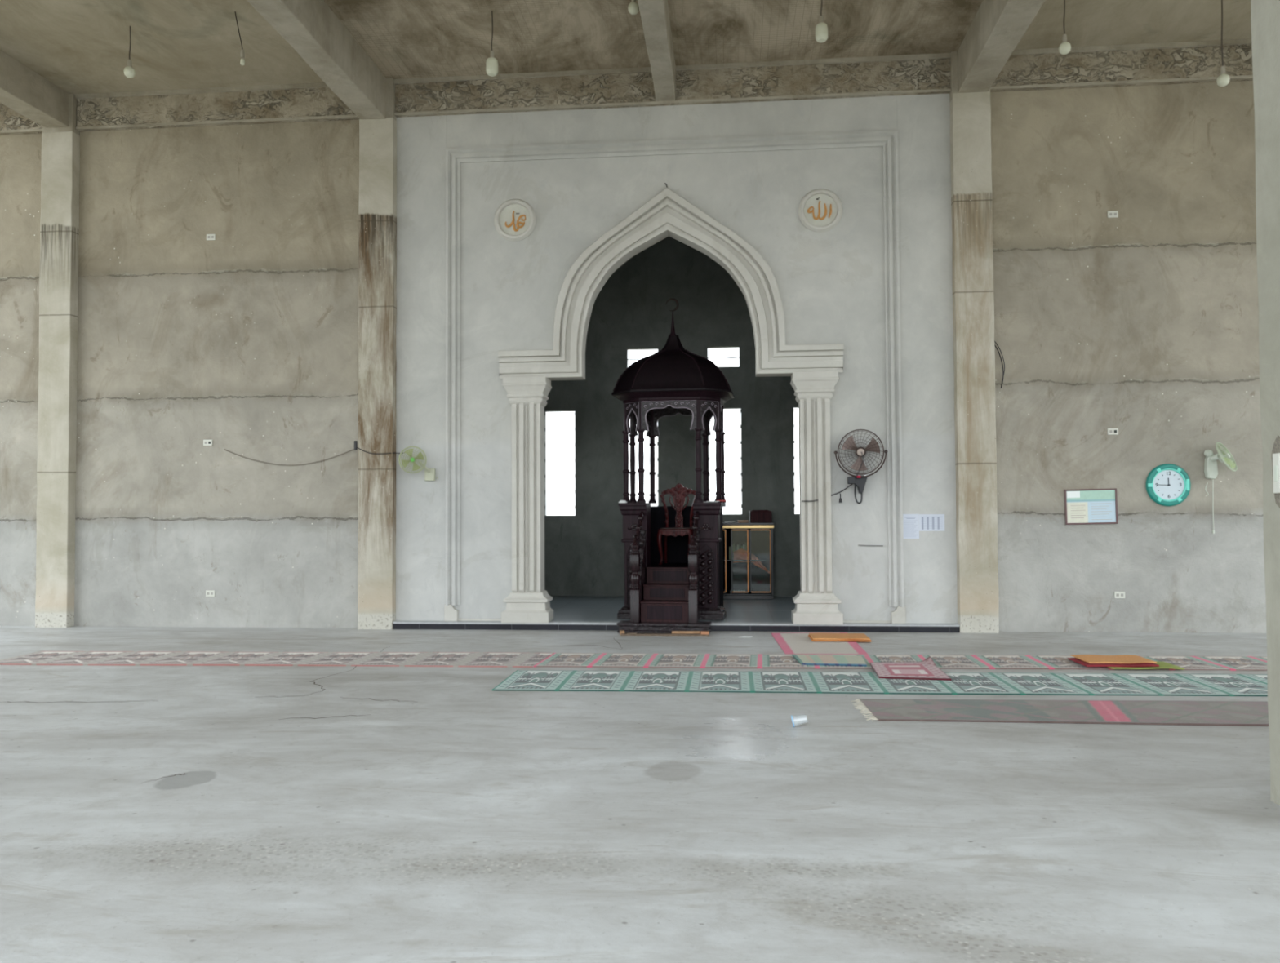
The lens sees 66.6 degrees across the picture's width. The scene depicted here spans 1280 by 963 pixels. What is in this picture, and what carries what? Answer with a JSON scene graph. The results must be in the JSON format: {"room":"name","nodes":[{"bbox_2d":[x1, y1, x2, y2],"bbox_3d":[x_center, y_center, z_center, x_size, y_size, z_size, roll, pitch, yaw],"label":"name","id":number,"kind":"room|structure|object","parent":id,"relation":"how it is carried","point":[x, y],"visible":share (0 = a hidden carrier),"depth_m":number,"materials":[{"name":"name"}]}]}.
{"room":"mosque","nodes":[
{"label":"mosque","id":0,"kind":"room"},
{"bbox_2d":[0,120,359,627],"bbox_3d":[-6.695,-1.397,13.142,6.200,6.690,0.250,0,-2,5],"label":"wall","id":1,"kind":"structure","parent":0,"point":[244,340],"depth_m":12.94,"materials":[{"name":"grey concrete"}]},
{"bbox_2d":[42,93,79,135],"bbox_3d":[-7.800,-4.908,13.286,0.430,0.590,0.410,0,-2,5],"label":"trim","id":2,"kind":"structure","parent":1,"relation":"attached to","point":[72,100],"depth_m":13.08,"materials":[{"name":"grey concrete"}]},
{"bbox_2d":[203,440,212,445],"bbox_3d":[-5.717,-0.514,12.892,0.124,0.080,0.014,0,-2,5],"label":"wall socket","id":3,"kind":"object","parent":1,"relation":"attached to","point":[206,442],"visible":1,"depth_m":12.89,"materials":[{"name":"white plastic"}]},
{"bbox_2d":[205,590,214,596],"bbox_3d":[-5.656,1.475,12.828,0.124,0.080,0.014,0,-2,5],"label":"wall socket","id":4,"kind":"object","parent":1,"relation":"attached to","point":[208,593],"visible":1,"depth_m":12.82,"materials":[{"name":"white plastic"}]},
{"bbox_2d":[206,234,215,240],"bbox_3d":[-5.712,-3.253,12.973,0.124,0.080,0.014,0,-2,5],"label":"wall socket","id":5,"kind":"object","parent":1,"relation":"attached to","point":[209,237],"visible":1,"depth_m":12.97,"materials":[{"name":"white plastic"}]},
{"bbox_2d":[224,448,354,466],"bbox_3d":[-4.586,-0.321,12.771,1.813,0.228,0.015,0,-2,6],"label":"wire","id":6,"kind":"object","parent":1,"relation":"attached to","point":[353,449],"visible":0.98,"depth_m":12.76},
{"bbox_2d":[0,0,1251,94],"bbox_3d":[0.809,-5.586,5.036,23.100,0.180,15.350,0,-2,5],"label":"ceiling","id":7,"kind":"structure","parent":0,"point":[80,46],"depth_m":11.49,"materials":[{"name":"grey concrete"}]},
{"bbox_2d":[0,102,42,135],"bbox_3d":[-8.909,-4.966,13.405,1.800,0.495,0.381,0,-2,5],"label":"crown molding","id":8,"kind":"structure","parent":7,"relation":"attached to","point":[11,122],"depth_m":13.20,"materials":[{"name":"grey concrete"}]},
{"bbox_2d":[0,50,68,127],"bbox_3d":[-8.500,-5.199,5.819,0.346,0.488,14.620,0,-2,5],"label":"ceiling beam","id":9,"kind":"structure","parent":7,"relation":"attached to","point":[23,91],"depth_m":12.44,"materials":[{"name":"grey concrete"}]},
{"bbox_2d":[123,26,135,78],"bbox_3d":[-5.905,-4.972,11.280,0.124,0.602,0.124,0,-2,5],"label":"bulb","id":10,"kind":"object","parent":7,"relation":"hanging from","point":[129,72],"visible":1,"depth_m":11.25,"materials":[{"name":"glass"}]},
{"bbox_2d":[75,82,359,131],"bbox_3d":[-5.603,-4.992,13.101,3.960,0.496,0.381,0,-2,5],"label":"crown molding","id":11,"kind":"structure","parent":7,"relation":"attached to","point":[300,102],"depth_m":12.95,"materials":[{"name":"grey concrete"}]},
{"bbox_2d":[234,11,244,65],"bbox_3d":[-4.503,-4.983,10.960,0.119,0.616,0.048,0,-2,5],"label":"lamp","id":12,"kind":"object","parent":7,"relation":"hanging from","point":[242,53],"visible":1,"depth_m":10.94,"materials":[{"name":"metal"}]},
{"bbox_2d":[247,0,386,119],"bbox_3d":[-4.144,-5.195,5.417,0.356,0.567,14.620,0,-2,5],"label":"ceiling beam","id":13,"kind":"structure","parent":7,"relation":"attached to","point":[310,27],"depth_m":11.10,"materials":[{"name":"grey concrete"}]},
{"bbox_2d":[485,10,497,76],"bbox_3d":[-1.667,-4.938,10.978,0.136,0.735,0.136,0,-2,5],"label":"hanging bulb","id":14,"kind":"object","parent":7,"relation":"hanging from","point":[491,64],"visible":1,"depth_m":10.93,"materials":[{"name":"glass"}]},
{"bbox_2d":[627,0,639,14],"bbox_3d":[-0.069,-5.172,10.455,0.124,0.316,0.124,0,-2,5],"label":"bulb","id":15,"kind":"object","parent":7,"relation":"hanging from","point":[633,7],"visible":0.98,"depth_m":10.41,"materials":[{"name":"glass"}]},
{"bbox_2d":[637,0,675,101],"bbox_3d":[0.007,-5.163,8.891,0.264,0.467,7.100,0,-2,5],"label":"ceiling beam","id":16,"kind":"structure","parent":7,"relation":"attached to","point":[655,14],"depth_m":11.00,"materials":[{"name":"grey concrete"}]},
{"bbox_2d":[394,53,951,117],"bbox_3d":[0.341,-5.041,12.553,7.080,0.496,0.381,0,-2,5],"label":"ceiling beam","id":17,"kind":"structure","parent":7,"relation":"attached to","point":[921,73],"depth_m":12.37,"materials":[{"name":"grey concrete"}]},
{"bbox_2d":[815,0,827,42],"bbox_3d":[1.967,-5.052,10.565,0.136,0.570,0.136,0,-2,5],"label":"hanging bulb","id":18,"kind":"object","parent":7,"relation":"hanging from","point":[821,28],"visible":1,"depth_m":10.51,"materials":[{"name":"glass"}]},
{"bbox_2d":[957,0,1044,93],"bbox_3d":[3.424,-5.266,4.720,0.375,0.548,14.620,0,-2,5],"label":"ceiling beam","id":19,"kind":"structure","parent":7,"relation":"attached to","point":[997,27],"depth_m":10.86,"materials":[{"name":"grey concrete"}]},
{"bbox_2d":[1058,0,1071,54],"bbox_3d":[4.496,-4.941,10.328,0.124,0.833,0.124,0,-2,5],"label":"bulb","id":20,"kind":"object","parent":7,"relation":"hanging from","point":[1064,47],"visible":1,"depth_m":10.30,"materials":[{"name":"glass"}]},
{"bbox_2d":[990,38,1253,92],"bbox_3d":[6.296,-5.090,12.005,3.980,0.496,0.381,0,-2,5],"label":"crown molding","id":21,"kind":"structure","parent":7,"relation":"attached to","point":[1197,61],"depth_m":11.88,"materials":[{"name":"grey concrete"}]},
{"bbox_2d":[1216,0,1230,86],"bbox_3d":[6.076,-4.746,10.177,0.124,1.250,0.124,0,-2,5],"label":"hanging bulb","id":22,"kind":"object","parent":7,"relation":"hanging from","point":[1223,80],"visible":1,"depth_m":10.15,"materials":[{"name":"glass"}]},
{"bbox_2d":[0,626,1279,962],"bbox_3d":[0.848,1.809,4.800,23.100,0.341,15.320,0,-2,5],"label":"floor","id":23,"kind":"structure","parent":0,"point":[148,814],"depth_m":4.74,"materials":[{"name":"grey concrete"}]},
{"bbox_2d":[35,131,79,627],"bbox_3d":[-7.779,-1.370,13.173,0.452,6.630,0.424,0,-2,5],"label":"concrete column","id":24,"kind":"structure","parent":23,"relation":"on","point":[60,151],"depth_m":12.98,"materials":[{"name":"grey concrete"}]},
{"bbox_2d":[0,651,553,667],"bbox_3d":[-3.742,1.812,9.979,5.623,0.014,0.909,0,-2,3],"label":"carpet","id":25,"kind":"object","parent":23,"relation":"on","point":[505,660],"visible":1,"depth_m":9.92,"materials":[{"name":"carpet"}]},
{"bbox_2d":[357,117,396,629],"bbox_3d":[-3.390,-1.406,12.769,0.467,6.630,0.424,0,-2,5],"label":"concrete column","id":26,"kind":"structure","parent":23,"relation":"on","point":[377,211],"depth_m":12.57,"materials":[{"name":"grey concrete"}]},
{"bbox_2d":[354,440,357,450],"bbox_3d":[-3.665,-0.465,12.563,0.035,0.120,0.030,0,-2,5],"label":"clip","id":27,"kind":"object","parent":26,"relation":"attached to","point":[355,442],"visible":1,"depth_m":12.55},
{"bbox_2d":[355,446,403,453],"bbox_3d":[-3.277,-0.401,12.584,0.758,0.101,0.158,0,-2,5],"label":"cord","id":28,"kind":"object","parent":26,"relation":"attached to","point":[356,446],"visible":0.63,"depth_m":12.53,"materials":[{"name":"black plastic"}]},
{"bbox_2d":[620,633,709,636],"bbox_3d":[0.299,1.840,11.702,1.060,0.018,0.100,0,-2,4],"label":"scrap","id":29,"kind":"object","parent":23,"relation":"on","point":[621,634],"visible":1,"depth_m":11.66,"materials":[{"name":"brown wood"}]},
{"bbox_2d":[671,631,700,634],"bbox_3d":[0.552,1.815,11.729,0.340,0.030,0.035,0,-2,3],"label":"scrap","id":30,"kind":"object","parent":29,"relation":"on","point":[673,632],"visible":1,"depth_m":11.71,"materials":[{"name":"brown wood"}]},
{"bbox_2d":[700,631,709,635],"bbox_3d":[0.777,1.810,11.659,0.100,0.035,0.070,0,-2,5],"label":"scrap","id":31,"kind":"object","parent":29,"relation":"on","point":[702,633],"visible":1,"depth_m":11.62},
{"bbox_2d":[611,297,734,633],"bbox_3d":[0.418,-0.307,12.846,1.580,4.370,1.886,-1,-2,9],"label":"pulpit","id":32,"kind":"object","parent":23,"relation":"on","point":[679,593],"visible":0.99,"depth_m":12.62,"materials":[{"name":"brown wood"}]},
{"bbox_2d":[657,483,696,564],"bbox_3d":[0.507,0.575,13.244,0.530,1.122,0.506,-1,-2,10],"label":"carved chair","id":33,"kind":"object","parent":32,"relation":"on","point":[678,492],"visible":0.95,"depth_m":13.43,"materials":[{"name":"red wood"}]},
{"bbox_2d":[659,527,692,528],"bbox_3d":[0.503,0.633,13.226,0.423,0.012,0.382,-1,-2,10],"label":"seat cushion","id":34,"kind":"object","parent":33,"relation":"on","point":[664,527],"depth_m":13.09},
{"bbox_2d":[703,500,726,502],"bbox_3d":[0.929,0.259,12.661,0.380,0.030,0.180,-1,-2,13],"label":"folded paper","id":35,"kind":"object","parent":32,"relation":"on","point":[717,501],"visible":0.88,"depth_m":12.60,"materials":[{"name":"white paper"}]},
{"bbox_2d":[791,715,795,727],"bbox_3d":[1.100,1.654,6.731,0.116,0.087,0.082,0,-2,5],"label":"plastic cup","id":36,"kind":"object","parent":23,"relation":"on","point":[792,718],"visible":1,"depth_m":6.70,"materials":[{"name":"plastic"}]},
{"bbox_2d":[771,632,867,654],"bbox_3d":[1.991,1.813,10.961,0.961,0.009,1.862,0,-2,5],"label":"mat","id":37,"kind":"object","parent":23,"relation":"on","point":[791,643],"visible":0.84,"depth_m":10.69,"materials":[{"name":"beige fabric"}]},
{"bbox_2d":[808,633,871,641],"bbox_3d":[2.295,1.797,11.241,0.660,0.036,0.534,0,-2,4],"label":"mat","id":38,"kind":"object","parent":37,"relation":"on","point":[814,637],"visible":1,"depth_m":11.09,"materials":[{"name":"orange fabric"}]},
{"bbox_2d":[492,670,1267,696],"bbox_3d":[2.617,1.730,8.391,7.660,0.014,1.032,0,-2,4],"label":"carpet","id":39,"kind":"object","parent":23,"relation":"on","point":[828,682],"visible":0.95,"depth_m":8.34,"materials":[{"name":"green carpet"}]},
{"bbox_2d":[870,656,951,680],"bbox_3d":[2.453,1.711,8.968,0.626,0.064,0.986,0,-2,5],"label":"rug","id":40,"kind":"object","parent":39,"relation":"on","point":[926,669],"visible":1,"depth_m":8.88,"materials":[{"name":"pink fabric"}]},
{"bbox_2d":[533,653,1266,671],"bbox_3d":[2.973,1.763,9.536,7.954,0.014,0.880,0,-2,4],"label":"carpet","id":41,"kind":"object","parent":23,"relation":"on","point":[555,660],"visible":0.79,"depth_m":9.54,"materials":[{"name":"carpet"}]},
{"bbox_2d":[791,654,866,666],"bbox_3d":[1.867,1.758,9.603,0.690,0.014,0.675,0,-2,5],"label":"mat","id":42,"kind":"object","parent":41,"relation":"on","point":[804,660],"visible":1,"depth_m":9.56,"materials":[{"name":"beige fabric"}]},
{"bbox_2d":[1067,654,1184,670],"bbox_3d":[4.589,1.715,9.274,0.870,0.054,0.613,0,-2,3],"label":"mat","id":43,"kind":"object","parent":41,"relation":"on","point":[1124,661],"visible":1,"depth_m":9.13,"materials":[{"name":"fabric"}]},
{"bbox_2d":[950,91,999,633],"bbox_3d":[4.107,-1.467,12.079,0.466,6.630,0.424,0,-2,5],"label":"concrete column","id":44,"kind":"structure","parent":23,"relation":"on","point":[971,193],"depth_m":11.87,"materials":[{"name":"grey concrete"}]},
{"bbox_2d":[850,698,1268,726],"bbox_3d":[3.716,1.685,7.128,4.214,0.018,0.884,0,-2,5],"label":"carpet","id":45,"kind":"object","parent":23,"relation":"on","point":[1229,713],"visible":0.97,"depth_m":7.12,"materials":[{"name":"grey carpet"}]},
{"bbox_2d":[1250,0,1279,805],"bbox_3d":[3.423,-1.680,4.824,0.488,6.630,0.484,0,-2,5],"label":"concrete column","id":46,"kind":"structure","parent":23,"relation":"on","point":[1264,14],"depth_m":4.96,"materials":[{"name":"grey concrete"}]},
{"bbox_2d":[1271,435,1279,508],"bbox_3d":[3.191,-0.048,4.870,0.024,0.362,0.077,0,-2,5],"label":"switch","id":47,"kind":"object","parent":46,"relation":"attached to","point":[1275,454],"visible":1,"depth_m":4.87,"materials":[{"name":"white plastic"}]},
{"bbox_2d":[544,236,800,596],"bbox_3d":[0.705,-1.414,16.075,6.200,6.820,0.150,0,-2,5],"label":"wall","id":48,"kind":"structure","parent":0,"point":[584,552],"depth_m":16.04,"materials":[{"name":"grey paint"}]},
{"bbox_2d":[544,409,576,516],"bbox_3d":[-1.323,-0.303,16.230,0.535,1.760,0.130,0,-2,5],"label":"window","id":49,"kind":"structure","parent":48,"relation":"in","point":[545,411],"depth_m":16.21,"materials":[{"name":"white glass"}]},
{"bbox_2d":[626,347,658,368],"bbox_3d":[0.047,-2.033,16.154,0.535,0.350,0.130,0,-2,5],"label":"window","id":50,"kind":"structure","parent":48,"relation":"in","point":[627,348],"depth_m":16.14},
{"bbox_2d":[657,419,658,506],"bbox_3d":[0.042,-0.314,16.104,0.545,1.760,0.130,0,-2,5],"label":"window","id":51,"kind":"structure","parent":48,"relation":"in","point":[658,420],"depth_m":16.02,"materials":[{"name":"white glass"}]},
{"bbox_2d":[706,346,740,367],"bbox_3d":[1.374,-2.042,16.032,0.540,0.355,0.130,0,-2,5],"label":"window","id":52,"kind":"structure","parent":48,"relation":"in","point":[708,347],"depth_m":16.00,"materials":[{"name":"white glass"}]},
{"bbox_2d":[707,407,742,515],"bbox_3d":[1.396,-0.330,15.980,0.555,1.760,0.130,0,-2,5],"label":"window","id":53,"kind":"structure","parent":48,"relation":"in","point":[740,408],"depth_m":15.91,"materials":[{"name":"white glass"}]},
{"bbox_2d":[792,406,799,515],"bbox_3d":[2.752,-0.341,15.855,0.520,1.760,0.130,0,-2,5],"label":"window","id":54,"kind":"structure","parent":48,"relation":"in","point":[793,407],"depth_m":15.81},
{"bbox_2d":[550,595,795,622],"bbox_3d":[0.550,1.880,14.094,6.200,0.118,3.630,0,-2,5],"label":"floor","id":55,"kind":"structure","parent":0,"point":[566,608],"depth_m":13.90,"materials":[{"name":"tile"}]},
{"bbox_2d":[722,522,773,599],"bbox_3d":[1.552,1.257,15.549,1.150,1.200,0.445,0,-2,5],"label":"display cabinet","id":56,"kind":"object","parent":55,"relation":"on","point":[757,583],"visible":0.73,"depth_m":15.68,"materials":[{"name":"clear glass"}]},
{"bbox_2d":[728,546,730,559],"bbox_3d":[1.441,1.147,15.630,0.026,0.200,0.150,0,-2,5],"label":"book","id":57,"kind":"object","parent":56,"relation":"on","point":[729,547],"visible":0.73,"depth_m":15.55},
{"bbox_2d":[724,520,735,523],"bbox_3d":[1.431,0.643,15.491,0.160,0.026,0.220,-1,-2,9],"label":"booklet","id":58,"kind":"object","parent":56,"relation":"on","point":[726,522],"visible":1,"depth_m":15.39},
{"bbox_2d":[729,590,745,593],"bbox_3d":[1.550,1.750,15.477,0.242,0.056,0.077,0,-2,5],"label":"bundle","id":59,"kind":"object","parent":56,"relation":"in","point":[731,590],"visible":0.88,"depth_m":15.46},
{"bbox_2d":[737,520,748,523],"bbox_3d":[1.637,0.635,15.492,0.160,0.040,0.220,0,-2,2],"label":"booklet","id":60,"kind":"object","parent":56,"relation":"on","point":[739,521],"visible":1,"depth_m":15.38,"materials":[{"name":"grey paper"}]},
{"bbox_2d":[723,559,769,560],"bbox_3d":[1.553,1.251,15.562,1.060,0.012,0.340,0,-2,5],"label":"shelf","id":61,"kind":"object","parent":56,"relation":"attached to","point":[723,559],"depth_m":15.38,"materials":[{"name":"clear glass"}]},
{"bbox_2d":[733,548,769,573],"bbox_3d":[1.764,1.258,15.427,0.576,0.392,0.111,0,-2,5],"label":"folded cloth","id":62,"kind":"object","parent":56,"relation":"in","point":[740,554],"visible":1,"depth_m":15.43,"materials":[{"name":"fabric"}]},
{"bbox_2d":[748,510,772,523],"bbox_3d":[1.917,0.553,15.501,0.358,0.200,0.263,-1,-2,9],"label":"box","id":63,"kind":"object","parent":56,"relation":"on","point":[754,516],"visible":0.93,"depth_m":15.40,"materials":[{"name":"red wood"}]},
{"bbox_2d":[395,93,957,625],"bbox_3d":[0.366,-1.517,12.397,7.120,6.610,0.380,0,-2,5],"label":"wall","id":64,"kind":"structure","parent":0,"point":[858,313],"depth_m":12.37,"materials":[{"name":"paint"}]},
{"bbox_2d":[386,78,396,121],"bbox_3d":[-3.409,-4.944,12.882,0.450,0.590,0.410,0,-2,5],"label":"trim","id":65,"kind":"structure","parent":64,"relation":"attached to","point":[390,86],"depth_m":12.66,"materials":[{"name":"grey concrete"}]},
{"bbox_2d":[398,445,438,480],"bbox_3d":[-2.803,-0.231,12.425,0.502,0.436,0.211,1,-2,-42],"label":"wall fan","id":66,"kind":"object","parent":64,"relation":"attached to","point":[429,473],"visible":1,"depth_m":12.36,"materials":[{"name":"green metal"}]},
{"bbox_2d":[493,199,536,241],"bbox_3d":[-1.620,-3.386,12.598,0.550,0.550,0.055,0,-2,5],"label":"medallion","id":67,"kind":"object","parent":64,"relation":"attached to","point":[514,220],"visible":1,"depth_m":12.60,"materials":[{"name":"ceramic"}]},
{"bbox_2d":[392,620,959,626],"bbox_3d":[0.365,1.779,12.213,7.070,0.026,0.155,0,-2,5],"label":"trim","id":68,"kind":"structure","parent":64,"relation":"attached to","point":[587,623],"depth_m":12.11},
{"bbox_2d":[393,623,959,632],"bbox_3d":[0.366,1.828,12.213,7.070,0.072,0.130,0,-2,5],"label":"baseboard","id":69,"kind":"structure","parent":64,"relation":"attached to","point":[396,626],"depth_m":12.08,"materials":[{"name":"black tile"}]},
{"bbox_2d":[798,188,842,232],"bbox_3d":[2.269,-3.410,12.239,0.550,0.550,0.055,0,-2,5],"label":"medallion","id":70,"kind":"object","parent":64,"relation":"attached to","point":[820,210],"visible":1,"depth_m":12.24,"materials":[{"name":"ceramic"}]},
{"bbox_2d":[801,484,852,502],"bbox_3d":[2.320,0.129,12.081,0.660,0.242,0.123,0,-2,-2],"label":"power cord","id":71,"kind":"object","parent":64,"relation":"attached to","point":[851,484],"visible":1,"depth_m":12.09,"materials":[{"name":"plastic"}]},
{"bbox_2d":[834,429,888,503],"bbox_3d":[2.705,-0.181,11.973,0.638,0.909,0.317,0,-2,5],"label":"wall fan","id":72,"kind":"object","parent":64,"relation":"attached to","point":[860,482],"visible":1,"depth_m":11.90,"materials":[{"name":"brown metal"}]},
{"bbox_2d":[857,545,883,546],"bbox_3d":[2.858,0.796,12.082,0.306,0.019,0.017,0,-2,5],"label":"stub","id":73,"kind":"object","parent":64,"relation":"attached to","point":[858,545],"visible":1,"depth_m":12.07,"materials":[{"name":"grey metal"}]},
{"bbox_2d":[902,514,919,538],"bbox_3d":[3.338,0.553,12.015,0.200,0.305,0.004,0,-2,5],"label":"paper notice","id":74,"kind":"object","parent":64,"relation":"attached to","point":[910,522],"visible":1,"depth_m":12.01,"materials":[{"name":"white paper"}]},
{"bbox_2d":[919,514,944,531],"bbox_3d":[3.591,0.506,11.993,0.305,0.205,0.004,0,-2,5],"label":"paper notice","id":75,"kind":"object","parent":64,"relation":"attached to","point":[927,522],"visible":1,"depth_m":11.99,"materials":[{"name":"white paper"}]},
{"bbox_2d":[949,51,990,102],"bbox_3d":[4.089,-5.005,12.191,0.460,0.590,0.410,0,-2,5],"label":"trim","id":76,"kind":"structure","parent":64,"relation":"attached to","point":[953,60],"depth_m":12.01,"materials":[{"name":"grey concrete"}]},
{"bbox_2d":[990,80,1266,633],"bbox_3d":[6.319,-1.503,11.943,3.980,6.690,0.250,0,-2,5],"label":"wall","id":77,"kind":"structure","parent":0,"point":[1142,322],"depth_m":11.86,"materials":[{"name":"grey concrete"}]},
{"bbox_2d":[994,341,1004,388],"bbox_3d":[4.402,-1.457,11.968,0.142,0.624,0.050,0,-2,5],"label":"loop","id":78,"kind":"object","parent":77,"relation":"attached to","point":[994,341],"visible":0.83,"depth_m":11.96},
{"bbox_2d":[1064,488,1118,524],"bbox_3d":[5.475,0.304,11.831,0.610,0.430,0.022,-1,-2,5],"label":"framed notice","id":79,"kind":"object","parent":77,"relation":"attached to","point":[1082,506],"visible":1,"depth_m":11.83,"materials":[{"name":"multicoloured paper"}]},
{"bbox_2d":[1066,501,1115,522],"bbox_3d":[5.476,0.304,11.835,0.570,0.390,0.010,-1,-2,5],"label":"print","id":80,"kind":"object","parent":79,"relation":"attached to","point":[1077,511],"depth_m":11.83},
{"bbox_2d":[1107,210,1118,217],"bbox_3d":[5.780,-3.267,11.912,0.124,0.080,0.014,0,-2,5],"label":"wall socket","id":81,"kind":"object","parent":77,"relation":"attached to","point":[1110,214],"visible":1,"depth_m":11.91,"materials":[{"name":"white plastic"}]},
{"bbox_2d":[1107,428,1118,435],"bbox_3d":[5.744,-0.607,11.837,0.124,0.080,0.014,0,-2,5],"label":"wall socket","id":82,"kind":"object","parent":77,"relation":"attached to","point":[1110,431],"visible":1,"depth_m":11.83,"materials":[{"name":"white plastic"}]},
{"bbox_2d":[1114,591,1124,598],"bbox_3d":[5.795,1.371,11.774,0.124,0.080,0.014,0,-2,5],"label":"wall socket","id":83,"kind":"object","parent":77,"relation":"attached to","point":[1117,594],"visible":1,"depth_m":11.77,"materials":[{"name":"white plastic"}]},
{"bbox_2d":[1145,463,1191,506],"bbox_3d":[6.369,0.042,11.742,0.516,0.516,0.050,0,-2,5],"label":"wall clock","id":84,"kind":"object","parent":77,"relation":"attached to","point":[1166,484],"visible":1,"depth_m":11.74,"materials":[{"name":"teal plastic"}]},
{"bbox_2d":[1204,442,1237,533],"bbox_3d":[6.913,0.074,11.528,0.331,1.088,0.378,0,-2,5],"label":"wall fan","id":85,"kind":"object","parent":77,"relation":"attached to","point":[1211,471],"visible":1,"depth_m":11.63,"materials":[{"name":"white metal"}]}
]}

